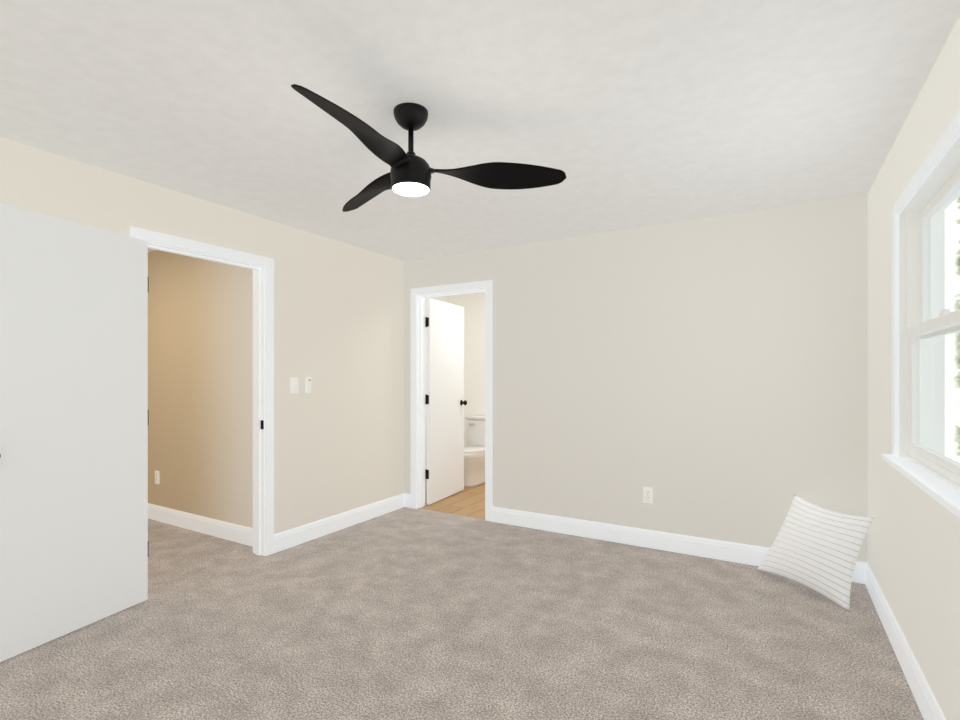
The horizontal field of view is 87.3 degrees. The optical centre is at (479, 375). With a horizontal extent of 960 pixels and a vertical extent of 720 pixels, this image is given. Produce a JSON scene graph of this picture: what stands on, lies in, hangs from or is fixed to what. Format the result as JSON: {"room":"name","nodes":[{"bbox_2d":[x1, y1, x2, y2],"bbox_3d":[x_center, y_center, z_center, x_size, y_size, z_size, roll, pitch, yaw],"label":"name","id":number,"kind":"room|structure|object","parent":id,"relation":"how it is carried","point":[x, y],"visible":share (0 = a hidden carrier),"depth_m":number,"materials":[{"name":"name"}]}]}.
{"room":"empty bedroom","nodes":[
{"label":"empty bedroom","id":0,"kind":"room"},
{"bbox_2d":[148,250,252,527],"bbox_3d":[-2.706,0.084,4.491,2.600,2.440,0.120,0,0,30],"label":"wall","id":1,"kind":"structure","parent":0,"point":[200,381],"depth_m":4.16,"materials":[{"name":"paint"}]},
{"bbox_2d":[155,471,159,483],"bbox_3d":[-2.912,0.919,4.537,0.072,0.118,0.009,0,0,30],"label":"outlet","id":2,"kind":"object","parent":1,"relation":"attached to","point":[157,477],"visible":1,"depth_m":4.53,"materials":[{"name":"white plastic"}]},
{"bbox_2d":[148,503,252,546],"bbox_3d":[-2.696,1.238,4.408,2.462,0.132,0.015,0,0,30],"label":"baseboard","id":3,"kind":"structure","parent":1,"relation":"attached to","point":[213,527],"depth_m":4.16,"materials":[{"name":"white paint"}]},
{"bbox_2d":[0,137,403,533],"bbox_3d":[-1.980,0.084,3.039,0.120,2.440,4.647,0,0,30],"label":"wall","id":4,"kind":"structure","parent":0,"point":[339,341],"depth_m":3.99,"materials":[{"name":"beige paint"}]},
{"bbox_2d":[0,204,148,661],"bbox_3d":[-2.056,0.258,2.535,0.134,2.068,0.817,0,0,21],"label":"hall door","id":5,"kind":"structure","parent":4,"relation":"in","point":[74,541],"depth_m":2.53,"materials":[{"name":"white paint"}]},
{"bbox_2d":[130,226,273,555],"bbox_3d":[-1.817,0.226,3.319,0.156,2.157,0.949,0,0,30],"label":"trim","id":6,"kind":"structure","parent":4,"relation":"attached to","point":[263,404],"depth_m":3.65,"materials":[{"name":"white paint"}]},
{"bbox_2d":[290,378,297,392],"bbox_3d":[-1.419,0.076,3.859,0.021,0.120,0.075,0,0,30],"label":"switch plate","id":7,"kind":"object","parent":4,"relation":"attached to","point":[293,385],"depth_m":3.85,"materials":[{"name":"white plastic"}]},
{"bbox_2d":[305,377,310,393],"bbox_3d":[-1.352,0.075,3.969,0.026,0.131,0.046,0,0,30],"label":"switch plate","id":8,"kind":"object","parent":4,"relation":"attached to","point":[308,379],"depth_m":3.95,"materials":[{"name":"white plastic"}]},
{"bbox_2d":[274,493,410,552],"bbox_3d":[-1.123,1.238,4.347,0.040,0.132,1.525,0,0,30],"label":"baseboard","id":9,"kind":"structure","parent":4,"relation":"attached to","point":[284,540],"depth_m":4.23,"materials":[{"name":"white paint"}]},
{"bbox_2d":[425,296,447,468],"bbox_3d":[-0.878,0.084,6.111,0.120,2.440,1.530,0,0,30],"label":"wall","id":10,"kind":"structure","parent":0,"point":[441,298],"depth_m":6.34,"materials":[{"name":"white paint"}]},
{"bbox_2d":[419,479,484,518],"bbox_3d":[0.305,1.334,5.440,2.840,0.060,1.781,0,0,30],"label":"floor","id":11,"kind":"structure","parent":0,"point":[469,502],"depth_m":5.13,"materials":[{"name":"brown wood"}]},
{"bbox_2d":[464,415,484,487],"bbox_3d":[-0.058,0.906,6.108,0.490,0.795,0.715,0,0,30],"label":"toilet","id":12,"kind":"object","parent":11,"relation":"on","point":[474,461],"visible":0.6,"depth_m":5.99,"materials":[{"name":"white ceramic"}]},
{"bbox_2d":[0,507,923,719],"bbox_3d":[-1.438,1.334,2.729,6.568,0.060,4.659,0,0,30],"label":"floor","id":13,"kind":"structure","parent":0,"point":[405,613],"depth_m":2.49,"materials":[{"name":"beige carpet"}]},
{"bbox_2d":[756,494,874,611],"bbox_3d":[2.036,1.042,3.100,0.252,0.516,0.637,0,0,-18],"label":"pillow","id":14,"kind":"object","parent":13,"relation":"on","point":[816,548],"visible":1,"depth_m":2.98,"materials":[{"name":"fabric"}]},
{"bbox_2d":[448,292,484,445],"bbox_3d":[0.724,0.084,6.156,2.840,2.440,0.120,0,0,30],"label":"wall","id":15,"kind":"structure","parent":0,"point":[473,304],"depth_m":6.56,"materials":[{"name":"white paint"}]},
{"bbox_2d":[0,0,959,261],"bbox_3d":[-0.989,-1.166,3.498,6.568,0.060,6.440,0,0,30],"label":"ceiling","id":16,"kind":"structure","parent":0,"point":[626,114],"depth_m":2.08,"materials":[{"name":"paint"}]},
{"bbox_2d":[291,84,565,211],"bbox_3d":[-0.398,-0.963,2.081,1.191,0.347,1.119,0,0,30],"label":"fan","id":17,"kind":"object","parent":16,"relation":"hanging from","point":[409,173],"visible":1,"depth_m":2.14,"materials":[{"name":"black plastic"}]},
{"bbox_2d":[404,194,867,562],"bbox_3d":[0.625,0.084,4.277,4.568,2.440,0.120,0,0,30],"label":"wall","id":18,"kind":"structure","parent":0,"point":[706,378],"depth_m":3.69,"materials":[{"name":"white paint"}]},
{"bbox_2d":[425,298,466,504],"bbox_3d":[-0.360,0.258,5.373,0.171,2.068,0.768,0,0,25],"label":"door","id":19,"kind":"structure","parent":18,"relation":"in","point":[445,402],"depth_m":5.30,"materials":[{"name":"white paint"}]},
{"bbox_2d":[411,280,491,520],"bbox_3d":[-0.252,0.226,4.790,0.911,2.157,0.156,0,0,30],"label":"trim","id":20,"kind":"structure","parent":18,"relation":"attached to","point":[418,295],"depth_m":4.93,"materials":[{"name":"white paint"}]},
{"bbox_2d":[643,487,652,502],"bbox_3d":[1.275,0.908,3.822,0.072,0.118,0.009,0,0,30],"label":"electrical outlet","id":21,"kind":"object","parent":18,"relation":"attached to","point":[647,494],"visible":1,"depth_m":3.82,"materials":[{"name":"white plastic"}]},
{"bbox_2d":[492,506,859,582],"bbox_3d":[1.259,1.238,3.828,2.666,0.132,0.015,0,0,30],"label":"baseboard","id":22,"kind":"structure","parent":18,"relation":"attached to","point":[690,545],"depth_m":3.84,"materials":[{"name":"white paint"}]},
{"bbox_2d":[868,15,959,719],"bbox_3d":[1.324,0.084,1.106,0.160,2.440,4.647,0,0,30],"label":"wall","id":23,"kind":"structure","parent":0,"point":[914,547],"depth_m":2.17,"materials":[{"name":"white paint"}]},
{"bbox_2d":[860,562,945,719],"bbox_3d":[1.279,1.238,1.202,0.015,0.132,4.527,0,0,30],"label":"baseboard","id":24,"kind":"structure","parent":23,"relation":"attached to","point":[927,703],"depth_m":2.23,"materials":[{"name":"white paint"}]},
{"bbox_2d":[882,111,959,518],"bbox_3d":[1.743,-0.190,1.874,0.212,1.237,1.209,0,0,30],"label":"window","id":25,"kind":"structure","parent":23,"relation":"in","point":[925,322],"depth_m":2.27,"materials":[{"name":"white plastic"}]}
]}

